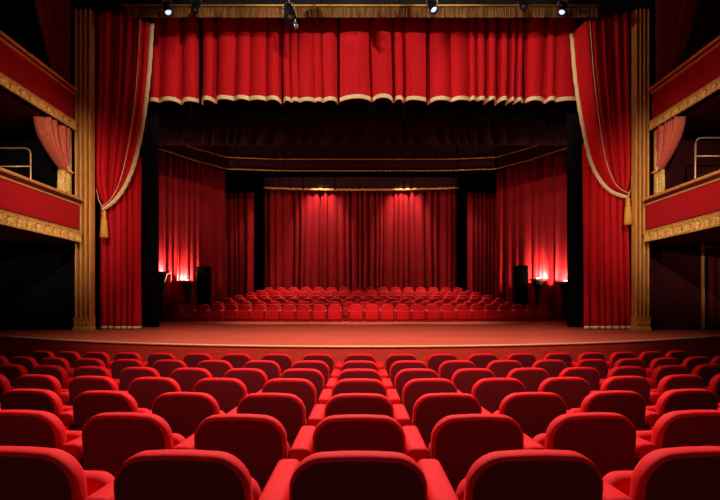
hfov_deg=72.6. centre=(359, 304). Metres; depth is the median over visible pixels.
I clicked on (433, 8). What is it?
stage light
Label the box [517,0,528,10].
stage light
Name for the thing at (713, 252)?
door frame
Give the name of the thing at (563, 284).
lamp
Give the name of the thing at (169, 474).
chair
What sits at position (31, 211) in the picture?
box
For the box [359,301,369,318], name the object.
chair
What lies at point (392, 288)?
chair
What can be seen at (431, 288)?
chair
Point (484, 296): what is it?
chair
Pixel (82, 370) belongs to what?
chair
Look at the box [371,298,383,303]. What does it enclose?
chair
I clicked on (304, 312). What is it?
chair
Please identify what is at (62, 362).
chair
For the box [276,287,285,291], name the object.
chair
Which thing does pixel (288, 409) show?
chair
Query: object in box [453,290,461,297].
chair
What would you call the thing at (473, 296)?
chair
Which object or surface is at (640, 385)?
chair
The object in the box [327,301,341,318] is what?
chair
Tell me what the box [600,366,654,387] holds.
chair
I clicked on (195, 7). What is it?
stage light
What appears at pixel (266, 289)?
chair
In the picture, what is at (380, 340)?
stage
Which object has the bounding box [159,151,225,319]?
curtain
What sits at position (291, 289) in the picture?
chair
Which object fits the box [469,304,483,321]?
chair
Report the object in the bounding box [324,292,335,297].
chair
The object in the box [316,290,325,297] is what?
chair
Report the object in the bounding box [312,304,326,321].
chair
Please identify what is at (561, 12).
stage light
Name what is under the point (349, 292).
chair
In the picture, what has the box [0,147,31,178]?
guard rail
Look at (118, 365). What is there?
chair
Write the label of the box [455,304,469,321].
chair
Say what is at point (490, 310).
chair
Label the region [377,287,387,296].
chair
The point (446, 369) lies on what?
chair
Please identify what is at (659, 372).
chair
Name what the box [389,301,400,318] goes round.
chair
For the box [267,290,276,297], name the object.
chair
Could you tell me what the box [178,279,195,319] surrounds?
lamp
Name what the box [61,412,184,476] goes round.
chair
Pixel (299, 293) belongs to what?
chair
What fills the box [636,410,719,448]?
chair
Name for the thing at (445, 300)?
chair
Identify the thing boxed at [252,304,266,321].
chair
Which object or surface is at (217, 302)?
chair
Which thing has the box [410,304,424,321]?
chair
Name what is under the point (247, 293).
chair
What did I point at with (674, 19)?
drape
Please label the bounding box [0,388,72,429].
chair
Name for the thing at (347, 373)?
chair
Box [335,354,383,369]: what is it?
chair
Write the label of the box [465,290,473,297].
chair
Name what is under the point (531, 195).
curtain
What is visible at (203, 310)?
chair
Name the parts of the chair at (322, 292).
backrest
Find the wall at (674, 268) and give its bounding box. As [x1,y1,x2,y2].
[649,0,719,329]
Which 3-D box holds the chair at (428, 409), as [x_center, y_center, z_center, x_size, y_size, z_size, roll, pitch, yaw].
[0.712,1.120,3.909,0.643,0.919,0.564,0,0,-2]
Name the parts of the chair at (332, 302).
backrest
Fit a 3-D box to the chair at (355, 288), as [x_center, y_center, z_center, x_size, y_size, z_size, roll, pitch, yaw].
[-0.130,-0.610,27.150,0.655,0.800,0.399,0,0,0]
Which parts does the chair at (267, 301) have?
backrest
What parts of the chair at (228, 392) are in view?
backrest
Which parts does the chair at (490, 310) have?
backrest, seat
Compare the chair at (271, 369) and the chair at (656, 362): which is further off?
the chair at (656, 362)
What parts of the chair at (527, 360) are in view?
backrest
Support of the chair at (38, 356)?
on the floor
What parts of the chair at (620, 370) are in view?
backrest, panel, armrest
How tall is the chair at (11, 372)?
0.919 m
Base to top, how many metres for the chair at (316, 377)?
0.919 m
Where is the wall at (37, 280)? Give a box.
[0,0,74,329]
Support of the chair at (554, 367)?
on the floor
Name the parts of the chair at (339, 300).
backrest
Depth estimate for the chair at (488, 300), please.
24.49 m
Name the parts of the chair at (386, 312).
backrest, seat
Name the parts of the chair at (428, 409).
backrest, armrest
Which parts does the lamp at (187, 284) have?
dish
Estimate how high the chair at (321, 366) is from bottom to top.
0.919 m
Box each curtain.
[95,11,153,328]
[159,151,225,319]
[225,192,254,298]
[263,177,458,294]
[466,192,496,300]
[496,151,566,319]
[570,12,632,328]
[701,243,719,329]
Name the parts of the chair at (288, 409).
armrest, backrest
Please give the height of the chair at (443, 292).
0.800 m
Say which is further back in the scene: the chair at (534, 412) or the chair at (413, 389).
the chair at (413, 389)
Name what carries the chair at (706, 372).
on the floor
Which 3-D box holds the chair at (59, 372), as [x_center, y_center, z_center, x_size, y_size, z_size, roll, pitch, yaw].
[-3.991,1.229,6.510,0.643,0.919,0.564,0,0,14]
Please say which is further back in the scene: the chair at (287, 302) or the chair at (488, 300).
the chair at (488, 300)
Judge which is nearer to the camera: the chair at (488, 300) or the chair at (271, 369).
the chair at (271, 369)
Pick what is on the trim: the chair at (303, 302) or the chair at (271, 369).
the chair at (303, 302)
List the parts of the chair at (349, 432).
armrest, backrest, panel, armrest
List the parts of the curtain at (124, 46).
cord trim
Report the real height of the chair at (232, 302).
0.800 m
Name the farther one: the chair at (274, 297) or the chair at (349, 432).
the chair at (274, 297)
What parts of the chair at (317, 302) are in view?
backrest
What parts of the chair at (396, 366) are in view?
backrest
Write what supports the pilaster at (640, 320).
on the stage
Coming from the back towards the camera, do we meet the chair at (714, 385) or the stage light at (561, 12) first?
the stage light at (561, 12)
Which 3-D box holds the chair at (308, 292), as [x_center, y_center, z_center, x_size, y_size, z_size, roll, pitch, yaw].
[-2.770,-0.430,26.453,0.655,0.800,0.399,0,0,5]
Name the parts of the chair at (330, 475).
armrest, backrest, panel, armrest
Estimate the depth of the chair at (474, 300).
24.33 m
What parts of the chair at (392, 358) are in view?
backrest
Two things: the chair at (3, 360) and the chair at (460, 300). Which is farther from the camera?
the chair at (460, 300)
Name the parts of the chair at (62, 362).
panel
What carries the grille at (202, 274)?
attached to the loudspeaker at (203, 273)
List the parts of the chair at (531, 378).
backrest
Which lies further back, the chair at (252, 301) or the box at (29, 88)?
the chair at (252, 301)
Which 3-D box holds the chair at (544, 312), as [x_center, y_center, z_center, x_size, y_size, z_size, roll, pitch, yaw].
[8.677,0.350,23.002,0.655,0.800,0.399,0,0,-15]
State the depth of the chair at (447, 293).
26.05 m
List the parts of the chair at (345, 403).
armrest, panel, backrest, armrest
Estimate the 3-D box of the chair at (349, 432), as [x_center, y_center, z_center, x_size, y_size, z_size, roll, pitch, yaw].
[-0.006,1.069,2.948,0.772,0.919,0.564,0,0,0]
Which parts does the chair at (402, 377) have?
backrest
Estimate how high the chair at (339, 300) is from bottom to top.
0.800 m
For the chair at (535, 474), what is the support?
on the floor
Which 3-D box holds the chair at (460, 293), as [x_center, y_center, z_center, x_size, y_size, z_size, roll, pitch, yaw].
[5.544,-0.300,26.113,0.655,0.800,0.399,0,0,-10]
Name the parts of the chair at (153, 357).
backrest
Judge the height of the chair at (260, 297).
0.800 m
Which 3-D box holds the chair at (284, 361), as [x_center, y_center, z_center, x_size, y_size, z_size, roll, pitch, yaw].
[-1.377,1.237,8.057,0.643,0.919,0.564,0,0,5]
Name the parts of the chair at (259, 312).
seat, backrest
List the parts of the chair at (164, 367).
backrest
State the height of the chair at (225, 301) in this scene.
0.800 m
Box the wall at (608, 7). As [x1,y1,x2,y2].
[71,0,654,15]
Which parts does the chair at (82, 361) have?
armrest, panel, backrest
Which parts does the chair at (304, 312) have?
seat, backrest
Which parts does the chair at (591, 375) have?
backrest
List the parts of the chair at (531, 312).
backrest, seat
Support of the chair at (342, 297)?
on the trim
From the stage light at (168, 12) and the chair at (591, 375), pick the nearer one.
the chair at (591, 375)
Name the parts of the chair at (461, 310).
backrest, seat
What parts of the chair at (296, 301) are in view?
backrest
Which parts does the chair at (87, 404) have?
armrest, panel, backrest, seat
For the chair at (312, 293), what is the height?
0.800 m
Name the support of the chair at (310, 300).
on the trim
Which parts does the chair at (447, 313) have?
backrest, seat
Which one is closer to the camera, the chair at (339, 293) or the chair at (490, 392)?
the chair at (490, 392)
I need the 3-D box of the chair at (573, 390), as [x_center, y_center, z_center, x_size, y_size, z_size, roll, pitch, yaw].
[2.019,1.157,4.978,0.643,0.919,0.564,0,0,-7]
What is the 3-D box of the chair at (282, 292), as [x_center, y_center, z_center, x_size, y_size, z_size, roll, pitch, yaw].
[-4.138,-0.430,26.642,0.655,0.800,0.399,0,0,8]
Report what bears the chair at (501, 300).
on the trim
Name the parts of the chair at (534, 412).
backrest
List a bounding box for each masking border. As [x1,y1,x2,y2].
[159,19,566,119]
[159,117,566,145]
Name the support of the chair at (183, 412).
on the floor
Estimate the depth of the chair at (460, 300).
24.18 m
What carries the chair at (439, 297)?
on the trim
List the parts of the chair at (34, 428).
panel, seat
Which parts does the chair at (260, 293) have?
backrest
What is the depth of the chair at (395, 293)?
25.66 m
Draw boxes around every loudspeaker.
[196,266,210,319]
[513,265,527,319]
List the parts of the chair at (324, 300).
backrest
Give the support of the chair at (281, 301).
on the trim
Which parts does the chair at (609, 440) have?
seat, backrest, panel, armrest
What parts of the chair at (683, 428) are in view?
seat, panel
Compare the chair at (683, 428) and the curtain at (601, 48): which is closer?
the chair at (683, 428)
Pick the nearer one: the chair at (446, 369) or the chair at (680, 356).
the chair at (446, 369)
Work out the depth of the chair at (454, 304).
23.07 m
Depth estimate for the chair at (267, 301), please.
24.09 m
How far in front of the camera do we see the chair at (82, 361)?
7.18 m
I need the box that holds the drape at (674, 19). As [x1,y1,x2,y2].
[655,0,700,81]
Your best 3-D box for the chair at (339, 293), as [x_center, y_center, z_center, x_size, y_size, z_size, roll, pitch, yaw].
[-0.858,-0.300,25.514,0.655,0.800,0.399,0,0,2]
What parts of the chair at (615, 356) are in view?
panel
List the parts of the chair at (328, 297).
backrest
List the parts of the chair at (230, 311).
seat, backrest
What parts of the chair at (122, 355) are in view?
panel, backrest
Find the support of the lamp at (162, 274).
on the stage
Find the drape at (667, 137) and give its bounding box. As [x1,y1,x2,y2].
[651,116,685,193]
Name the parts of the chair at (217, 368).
backrest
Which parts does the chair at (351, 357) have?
armrest, backrest, panel, armrest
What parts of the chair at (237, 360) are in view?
backrest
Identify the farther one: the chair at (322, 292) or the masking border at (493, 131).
the chair at (322, 292)
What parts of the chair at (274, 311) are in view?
seat, backrest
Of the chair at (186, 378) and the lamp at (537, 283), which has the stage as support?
the lamp at (537, 283)
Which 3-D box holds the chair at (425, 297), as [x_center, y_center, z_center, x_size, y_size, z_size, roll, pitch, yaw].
[3.228,-0.120,24.808,0.655,0.800,0.399,0,0,-6]
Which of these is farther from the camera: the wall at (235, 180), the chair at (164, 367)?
the wall at (235, 180)
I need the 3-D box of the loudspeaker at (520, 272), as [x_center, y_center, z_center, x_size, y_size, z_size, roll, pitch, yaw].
[8.060,-0.610,24.587,0.620,2.720,0.525,0,0,0]
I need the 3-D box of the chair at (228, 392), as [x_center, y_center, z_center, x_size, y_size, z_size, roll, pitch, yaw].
[-1.377,1.152,4.887,0.643,0.919,0.564,0,0,5]
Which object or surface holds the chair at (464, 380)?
on the floor
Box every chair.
[0,356,9,363]
[0,364,28,386]
[0,374,14,402]
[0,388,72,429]
[0,410,81,449]
[0,446,114,499]
[5,374,68,405]
[10,356,38,373]
[31,365,72,388]
[32,351,54,364]
[40,357,73,370]
[57,351,80,367]
[58,376,127,405]
[58,390,149,430]
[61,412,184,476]
[65,366,118,387]
[67,358,110,376]
[84,352,112,368]
[84,449,260,499]
[108,352,144,367]
[109,359,144,378]
[115,367,159,390]
[127,377,180,409]
[144,353,176,367]
[145,392,225,438]
[152,359,187,377]
[170,368,211,391]
[173,414,289,492]
[183,304,196,320]
[183,353,212,367]
[193,378,247,413]
[196,304,209,320]
[196,360,232,377]
[209,304,223,320]
[213,301,224,308]
[221,353,251,367]
[222,298,232,306]
[223,304,237,321]
[223,368,267,393]
[226,301,237,309]
[227,393,306,448]
[232,295,242,301]
[235,298,245,310]
[237,304,251,321]
[240,301,252,310]
[243,360,280,380]
[244,292,256,298]
[245,295,255,300]
[248,298,258,306]
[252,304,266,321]
[254,301,266,309]
[255,290,264,297]
[257,292,268,298]
[257,378,316,453]
[258,295,268,300]
[258,451,458,499]
[261,298,271,308]
[261,354,292,373]
[264,287,273,291]
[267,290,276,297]
[267,304,281,321]
[268,301,281,317]
[270,292,281,297]
[271,295,281,300]
[275,298,285,307]
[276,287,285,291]
[280,290,288,297]
[280,368,324,403]
[282,304,296,321]
[283,301,295,318]
[284,292,295,297]
[284,295,294,301]
[288,287,298,291]
[288,298,299,309]
[289,414,427,462]
[291,360,329,388]
[292,290,300,297]
[297,292,308,297]
[297,295,307,301]
[297,304,311,321]
[298,301,310,306]
[301,287,310,291]
[302,298,313,309]
[302,354,333,377]
[304,290,312,297]
[308,393,410,454]
[310,292,322,297]
[310,295,320,302]
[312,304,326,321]
[313,287,323,291]
[313,301,326,317]
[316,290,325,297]
[316,298,328,313]
[318,378,400,405]
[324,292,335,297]
[324,295,334,310]
[326,287,336,291]
[326,369,392,389]
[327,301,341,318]
[327,304,342,321]
[329,290,338,297]
[330,298,342,313]
[331,361,387,378]
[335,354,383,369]
[337,292,349,297]
[337,295,347,303]
[339,287,348,291]
[341,290,351,297]
[343,301,354,318]
[344,298,356,303]
[348,304,362,321]
[351,292,363,297]
[351,295,361,303]
[352,287,361,292]
[354,290,364,296]
[358,298,369,303]
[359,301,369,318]
[364,295,374,303]
[364,304,378,321]
[365,287,374,293]
[365,292,375,297]
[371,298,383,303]
[374,301,384,318]
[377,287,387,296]
[377,292,389,297]
[378,295,388,302]
[379,304,393,321]
[385,298,397,303]
[385,354,416,378]
[389,287,400,294]
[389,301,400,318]
[390,360,427,388]
[391,295,401,301]
[392,292,402,297]
[394,304,409,321]
[394,368,438,403]
[400,298,411,303]
[402,287,413,294]
[402,378,461,425]
[403,290,413,297]
[405,292,416,297]
[405,295,415,301]
[405,301,415,318]
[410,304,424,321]
[412,393,490,448]
[414,298,425,303]
[416,290,425,297]
[418,295,428,301]
[419,292,429,298]
[420,301,429,311]
[425,304,439,321]
[426,354,457,373]
[428,287,438,291]
[428,290,437,297]
[428,298,439,303]
[428,414,544,492]
[431,295,442,300]
[432,292,443,298]
[434,301,444,310]
[438,360,475,380]
[440,304,454,321]
[441,290,449,297]
[442,298,452,303]
[444,295,455,300]
[445,292,456,298]
[449,301,459,310]
[451,368,495,393]
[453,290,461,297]
[455,298,466,303]
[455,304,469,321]
[456,449,631,499]
[457,295,467,300]
[458,292,469,300]
[463,301,473,309]
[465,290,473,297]
[467,353,497,367]
[469,298,479,303]
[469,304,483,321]
[470,295,480,301]
[470,378,525,413]
[471,292,481,300]
[477,301,487,310]
[482,295,493,301]
[482,298,492,303]
[484,304,497,321]
[486,360,522,377]
[491,301,501,309]
[493,392,572,438]
[494,298,504,303]
[497,304,511,320]
[505,302,514,309]
[506,353,535,367]
[507,368,549,391]
[511,304,525,320]
[524,304,538,320]
[531,359,566,377]
[533,412,656,477]
[537,304,550,320]
[538,377,591,409]
[543,353,575,367]
[559,367,603,390]
[569,390,659,430]
[574,352,610,367]
[574,359,609,378]
[591,376,660,405]
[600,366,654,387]
[602,446,719,499]
[606,352,634,368]
[608,358,651,376]
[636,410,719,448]
[638,351,662,367]
[645,357,679,371]
[646,365,687,388]
[646,389,719,429]
[650,374,713,405]
[665,351,686,363]
[680,356,709,373]
[691,364,719,386]
[705,374,719,402]
[710,356,719,363]
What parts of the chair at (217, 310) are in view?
seat, backrest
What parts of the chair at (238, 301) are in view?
backrest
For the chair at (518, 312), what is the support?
on the stage
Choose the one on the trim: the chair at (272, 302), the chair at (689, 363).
the chair at (272, 302)
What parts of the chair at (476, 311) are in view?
backrest, seat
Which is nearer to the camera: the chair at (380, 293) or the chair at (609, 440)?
the chair at (609, 440)
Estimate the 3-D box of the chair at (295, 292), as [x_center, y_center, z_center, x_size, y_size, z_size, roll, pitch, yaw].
[-3.454,-0.430,26.538,0.655,0.800,0.399,0,0,6]
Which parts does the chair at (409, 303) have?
backrest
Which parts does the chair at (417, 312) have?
backrest, seat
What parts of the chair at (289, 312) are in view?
seat, backrest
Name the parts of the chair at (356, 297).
backrest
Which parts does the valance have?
valance panel, valance panel, valance panel, valance panel, valance panel, valance panel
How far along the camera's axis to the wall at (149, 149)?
16.54 m
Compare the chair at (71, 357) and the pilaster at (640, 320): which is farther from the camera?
the pilaster at (640, 320)
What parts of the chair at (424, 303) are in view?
backrest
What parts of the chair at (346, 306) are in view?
seat, backrest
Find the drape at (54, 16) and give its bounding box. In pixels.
[34,0,70,82]
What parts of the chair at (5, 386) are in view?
panel, backrest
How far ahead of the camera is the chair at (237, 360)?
7.87 m
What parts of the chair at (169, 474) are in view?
armrest, panel, seat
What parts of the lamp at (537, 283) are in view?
dish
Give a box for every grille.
[197,269,207,307]
[517,268,527,309]
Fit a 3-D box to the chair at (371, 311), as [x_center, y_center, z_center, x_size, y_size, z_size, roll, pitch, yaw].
[0.491,0.350,21.504,0.655,0.800,0.399,0,0,-1]
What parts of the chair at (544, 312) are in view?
backrest, seat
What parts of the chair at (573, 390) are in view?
backrest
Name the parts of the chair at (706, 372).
backrest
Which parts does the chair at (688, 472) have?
seat, panel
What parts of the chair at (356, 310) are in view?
backrest, seat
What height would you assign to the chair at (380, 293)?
0.800 m
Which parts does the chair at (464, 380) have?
backrest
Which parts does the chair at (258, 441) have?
armrest, panel, backrest, seat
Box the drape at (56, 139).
[33,116,74,193]
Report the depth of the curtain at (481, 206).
29.48 m
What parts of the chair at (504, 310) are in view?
backrest, seat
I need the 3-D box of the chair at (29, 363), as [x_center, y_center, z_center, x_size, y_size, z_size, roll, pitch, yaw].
[-5.299,1.273,7.964,0.643,0.919,0.564,0,0,18]
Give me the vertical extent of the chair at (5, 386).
0.919 m
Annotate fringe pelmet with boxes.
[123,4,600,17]
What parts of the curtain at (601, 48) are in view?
cord trim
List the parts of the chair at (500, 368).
backrest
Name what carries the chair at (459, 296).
on the trim
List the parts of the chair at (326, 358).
backrest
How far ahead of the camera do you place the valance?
15.70 m
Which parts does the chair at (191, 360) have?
backrest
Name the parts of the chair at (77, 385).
armrest, panel, backrest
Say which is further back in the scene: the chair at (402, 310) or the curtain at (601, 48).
the chair at (402, 310)
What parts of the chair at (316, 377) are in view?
backrest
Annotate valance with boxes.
[149,17,576,105]
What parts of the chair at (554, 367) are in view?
backrest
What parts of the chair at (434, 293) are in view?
backrest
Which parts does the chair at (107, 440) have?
armrest, panel, backrest, seat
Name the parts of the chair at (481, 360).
backrest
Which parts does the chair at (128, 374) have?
backrest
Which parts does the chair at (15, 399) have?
panel, seat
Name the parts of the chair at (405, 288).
backrest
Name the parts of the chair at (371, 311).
seat, backrest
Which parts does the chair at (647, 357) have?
backrest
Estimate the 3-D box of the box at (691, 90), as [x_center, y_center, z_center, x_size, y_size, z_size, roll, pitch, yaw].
[10.318,-5.710,11.459,3.845,1.260,5.734,0,0,0]
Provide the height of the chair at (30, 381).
0.919 m
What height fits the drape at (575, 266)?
12.050 m
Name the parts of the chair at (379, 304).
backrest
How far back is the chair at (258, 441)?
2.70 m
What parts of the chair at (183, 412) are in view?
backrest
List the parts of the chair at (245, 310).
seat, backrest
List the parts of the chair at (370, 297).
backrest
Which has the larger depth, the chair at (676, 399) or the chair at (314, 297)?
the chair at (314, 297)
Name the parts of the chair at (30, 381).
panel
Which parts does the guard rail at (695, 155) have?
rail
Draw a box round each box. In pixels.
[0,30,77,130]
[0,167,82,242]
[642,170,719,242]
[647,35,719,130]
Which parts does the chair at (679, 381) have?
panel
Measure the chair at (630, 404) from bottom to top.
0.919 m
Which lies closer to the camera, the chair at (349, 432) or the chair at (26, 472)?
the chair at (26, 472)
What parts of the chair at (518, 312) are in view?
backrest, seat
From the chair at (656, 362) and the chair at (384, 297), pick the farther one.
the chair at (384, 297)
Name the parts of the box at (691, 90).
rail molding, frieze molding, handrail, rail molding, panel, parapet panel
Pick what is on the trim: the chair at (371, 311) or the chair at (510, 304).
the chair at (510, 304)
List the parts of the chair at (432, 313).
backrest, seat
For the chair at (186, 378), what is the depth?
5.74 m
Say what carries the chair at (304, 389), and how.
on the floor
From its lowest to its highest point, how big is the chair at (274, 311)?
0.800 m
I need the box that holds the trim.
[205,318,522,320]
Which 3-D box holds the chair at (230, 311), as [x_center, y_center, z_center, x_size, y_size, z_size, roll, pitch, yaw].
[-5.875,0.350,22.189,0.655,0.800,0.399,0,0,11]
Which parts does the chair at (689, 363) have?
backrest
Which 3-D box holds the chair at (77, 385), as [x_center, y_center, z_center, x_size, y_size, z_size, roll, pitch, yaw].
[-2.684,1.165,5.111,0.643,0.919,0.564,0,0,9]
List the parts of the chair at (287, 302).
backrest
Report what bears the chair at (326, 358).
on the floor
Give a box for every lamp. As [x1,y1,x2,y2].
[159,270,170,320]
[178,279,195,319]
[528,278,546,319]
[555,280,566,320]
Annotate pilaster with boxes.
[72,9,95,330]
[630,9,651,330]
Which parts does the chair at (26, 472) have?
panel, seat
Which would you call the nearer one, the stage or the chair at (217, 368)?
the chair at (217, 368)
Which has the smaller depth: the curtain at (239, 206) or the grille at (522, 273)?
the grille at (522, 273)
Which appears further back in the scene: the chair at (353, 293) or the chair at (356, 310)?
the chair at (353, 293)
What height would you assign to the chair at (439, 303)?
0.800 m
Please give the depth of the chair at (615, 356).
8.58 m
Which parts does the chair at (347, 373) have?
armrest, backrest, panel, armrest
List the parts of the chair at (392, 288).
backrest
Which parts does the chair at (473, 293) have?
backrest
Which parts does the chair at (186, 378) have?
backrest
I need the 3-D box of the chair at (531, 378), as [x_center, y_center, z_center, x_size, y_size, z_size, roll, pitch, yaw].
[2.019,1.199,6.008,0.643,0.919,0.564,0,0,-7]
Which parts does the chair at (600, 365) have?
backrest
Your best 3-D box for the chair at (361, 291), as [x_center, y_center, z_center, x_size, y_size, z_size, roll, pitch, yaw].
[-0.034,-0.430,26.299,0.655,0.800,0.399,0,0,0]
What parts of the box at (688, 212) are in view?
rail molding, handrail, frieze molding, rail molding, panel, parapet panel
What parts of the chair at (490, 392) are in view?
backrest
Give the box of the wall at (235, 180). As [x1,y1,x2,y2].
[159,150,564,292]
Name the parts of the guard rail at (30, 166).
rail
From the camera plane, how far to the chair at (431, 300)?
23.94 m
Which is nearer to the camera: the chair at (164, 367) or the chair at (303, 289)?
the chair at (164, 367)
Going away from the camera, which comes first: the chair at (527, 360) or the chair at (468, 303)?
the chair at (527, 360)
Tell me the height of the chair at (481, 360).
0.919 m
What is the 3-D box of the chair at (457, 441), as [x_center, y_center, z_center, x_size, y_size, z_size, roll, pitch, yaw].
[0.712,1.070,2.969,0.643,0.919,0.564,0,0,-2]
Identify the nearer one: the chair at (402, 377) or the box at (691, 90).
the chair at (402, 377)
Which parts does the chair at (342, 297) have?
backrest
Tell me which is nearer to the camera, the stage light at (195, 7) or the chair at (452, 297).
the stage light at (195, 7)
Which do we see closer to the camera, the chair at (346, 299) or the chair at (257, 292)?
the chair at (346, 299)
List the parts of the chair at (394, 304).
backrest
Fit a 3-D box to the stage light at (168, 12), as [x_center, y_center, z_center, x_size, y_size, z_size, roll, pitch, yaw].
[-5.400,-8.506,13.737,0.338,0.827,0.234,0,0,40]
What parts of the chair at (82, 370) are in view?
armrest, panel, backrest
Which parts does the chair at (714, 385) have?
backrest, panel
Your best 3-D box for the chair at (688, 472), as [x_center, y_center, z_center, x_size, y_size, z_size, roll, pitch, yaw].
[1.365,1.012,2.135,0.643,0.919,0.564,0,0,-5]
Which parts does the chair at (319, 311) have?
seat, backrest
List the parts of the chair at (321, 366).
backrest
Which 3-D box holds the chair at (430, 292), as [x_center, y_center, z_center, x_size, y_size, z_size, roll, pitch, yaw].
[4.015,-0.430,26.622,0.655,0.800,0.399,0,0,-7]
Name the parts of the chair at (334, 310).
seat, backrest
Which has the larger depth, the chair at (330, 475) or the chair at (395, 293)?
the chair at (395, 293)
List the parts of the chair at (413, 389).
backrest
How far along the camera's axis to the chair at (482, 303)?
23.36 m
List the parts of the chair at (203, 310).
seat, backrest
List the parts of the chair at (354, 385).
armrest, backrest, panel, armrest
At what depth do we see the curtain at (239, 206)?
29.48 m
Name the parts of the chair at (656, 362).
panel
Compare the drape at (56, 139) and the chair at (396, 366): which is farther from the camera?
the drape at (56, 139)
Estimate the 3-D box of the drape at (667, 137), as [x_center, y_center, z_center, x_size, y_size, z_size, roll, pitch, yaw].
[8.587,-4.109,13.732,0.331,1.903,1.215,0,0,0]
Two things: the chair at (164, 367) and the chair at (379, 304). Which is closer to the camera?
the chair at (164, 367)
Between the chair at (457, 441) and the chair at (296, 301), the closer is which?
the chair at (457, 441)
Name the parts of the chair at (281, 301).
backrest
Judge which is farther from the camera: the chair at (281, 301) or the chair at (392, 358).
the chair at (281, 301)
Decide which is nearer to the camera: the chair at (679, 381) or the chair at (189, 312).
the chair at (679, 381)
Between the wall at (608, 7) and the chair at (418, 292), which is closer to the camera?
the wall at (608, 7)
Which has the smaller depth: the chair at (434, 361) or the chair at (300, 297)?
the chair at (434, 361)
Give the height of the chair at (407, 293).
0.800 m
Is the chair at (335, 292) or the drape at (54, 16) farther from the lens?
the chair at (335, 292)
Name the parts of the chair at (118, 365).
backrest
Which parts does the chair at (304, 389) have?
panel, backrest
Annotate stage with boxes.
[0,319,719,368]
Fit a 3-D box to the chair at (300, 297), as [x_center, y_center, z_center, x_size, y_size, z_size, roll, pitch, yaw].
[-2.912,-0.120,24.769,0.655,0.800,0.399,0,0,5]
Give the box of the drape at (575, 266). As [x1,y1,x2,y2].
[567,16,630,326]
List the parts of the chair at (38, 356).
backrest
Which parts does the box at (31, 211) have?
parapet panel, panel, rail molding, handrail, frieze molding, rail molding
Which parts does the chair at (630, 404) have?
seat, backrest, panel, armrest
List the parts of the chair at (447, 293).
backrest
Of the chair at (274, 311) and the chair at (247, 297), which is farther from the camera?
the chair at (247, 297)
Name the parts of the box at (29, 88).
rail molding, panel, handrail, frieze molding, rail molding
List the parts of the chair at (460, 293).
backrest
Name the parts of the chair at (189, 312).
seat, backrest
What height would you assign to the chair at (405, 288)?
0.800 m
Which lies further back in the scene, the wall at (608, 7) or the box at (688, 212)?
the wall at (608, 7)
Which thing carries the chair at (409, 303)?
on the trim
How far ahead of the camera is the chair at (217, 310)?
22.33 m
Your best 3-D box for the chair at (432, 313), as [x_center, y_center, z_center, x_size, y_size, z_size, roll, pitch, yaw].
[3.220,0.350,21.707,0.655,0.800,0.399,0,0,-6]
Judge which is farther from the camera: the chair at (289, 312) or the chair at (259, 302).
the chair at (259, 302)
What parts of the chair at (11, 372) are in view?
panel, backrest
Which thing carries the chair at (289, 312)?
on the stage
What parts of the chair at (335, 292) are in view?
backrest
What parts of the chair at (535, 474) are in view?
seat, panel, armrest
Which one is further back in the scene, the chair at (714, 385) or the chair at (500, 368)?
the chair at (500, 368)
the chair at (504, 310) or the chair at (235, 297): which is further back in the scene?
the chair at (235, 297)
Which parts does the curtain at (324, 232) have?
gold trim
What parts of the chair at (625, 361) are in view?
backrest, panel, armrest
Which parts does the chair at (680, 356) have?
backrest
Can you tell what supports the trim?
on the stage
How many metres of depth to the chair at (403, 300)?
23.78 m
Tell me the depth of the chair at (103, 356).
8.59 m
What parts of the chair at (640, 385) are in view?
backrest, panel, armrest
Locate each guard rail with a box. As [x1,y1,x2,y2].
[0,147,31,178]
[694,137,719,178]
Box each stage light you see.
[161,0,172,16]
[190,0,201,13]
[283,0,298,28]
[426,0,438,14]
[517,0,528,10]
[557,0,568,16]
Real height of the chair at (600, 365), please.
0.919 m
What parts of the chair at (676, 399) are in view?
seat, backrest, panel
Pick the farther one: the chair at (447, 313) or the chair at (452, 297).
the chair at (452, 297)
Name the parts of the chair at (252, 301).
backrest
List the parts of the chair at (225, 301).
backrest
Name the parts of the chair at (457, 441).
seat, backrest, panel, armrest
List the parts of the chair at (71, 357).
backrest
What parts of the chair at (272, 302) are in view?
backrest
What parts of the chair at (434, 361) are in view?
backrest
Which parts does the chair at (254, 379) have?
backrest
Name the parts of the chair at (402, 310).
seat, backrest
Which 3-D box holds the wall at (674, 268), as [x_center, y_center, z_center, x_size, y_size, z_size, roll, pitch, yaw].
[10.400,-5.050,15.000,3.600,12.500,0.200,0,0,0]
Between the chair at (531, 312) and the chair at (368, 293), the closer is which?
the chair at (531, 312)
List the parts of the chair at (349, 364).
armrest, backrest, panel, armrest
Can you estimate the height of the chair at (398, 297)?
0.800 m
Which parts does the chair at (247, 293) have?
backrest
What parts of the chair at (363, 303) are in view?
backrest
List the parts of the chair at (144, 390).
backrest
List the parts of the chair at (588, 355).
backrest, panel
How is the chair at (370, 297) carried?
on the trim
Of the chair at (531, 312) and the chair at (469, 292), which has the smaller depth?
the chair at (531, 312)
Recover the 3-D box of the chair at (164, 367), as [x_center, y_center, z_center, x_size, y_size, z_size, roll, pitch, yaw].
[-2.684,1.221,7.080,0.643,0.919,0.564,0,0,9]
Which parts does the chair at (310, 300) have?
backrest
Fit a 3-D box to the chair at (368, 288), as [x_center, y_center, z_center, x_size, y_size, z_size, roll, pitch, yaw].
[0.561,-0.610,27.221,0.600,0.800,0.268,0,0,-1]
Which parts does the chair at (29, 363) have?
backrest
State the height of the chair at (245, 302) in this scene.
0.800 m

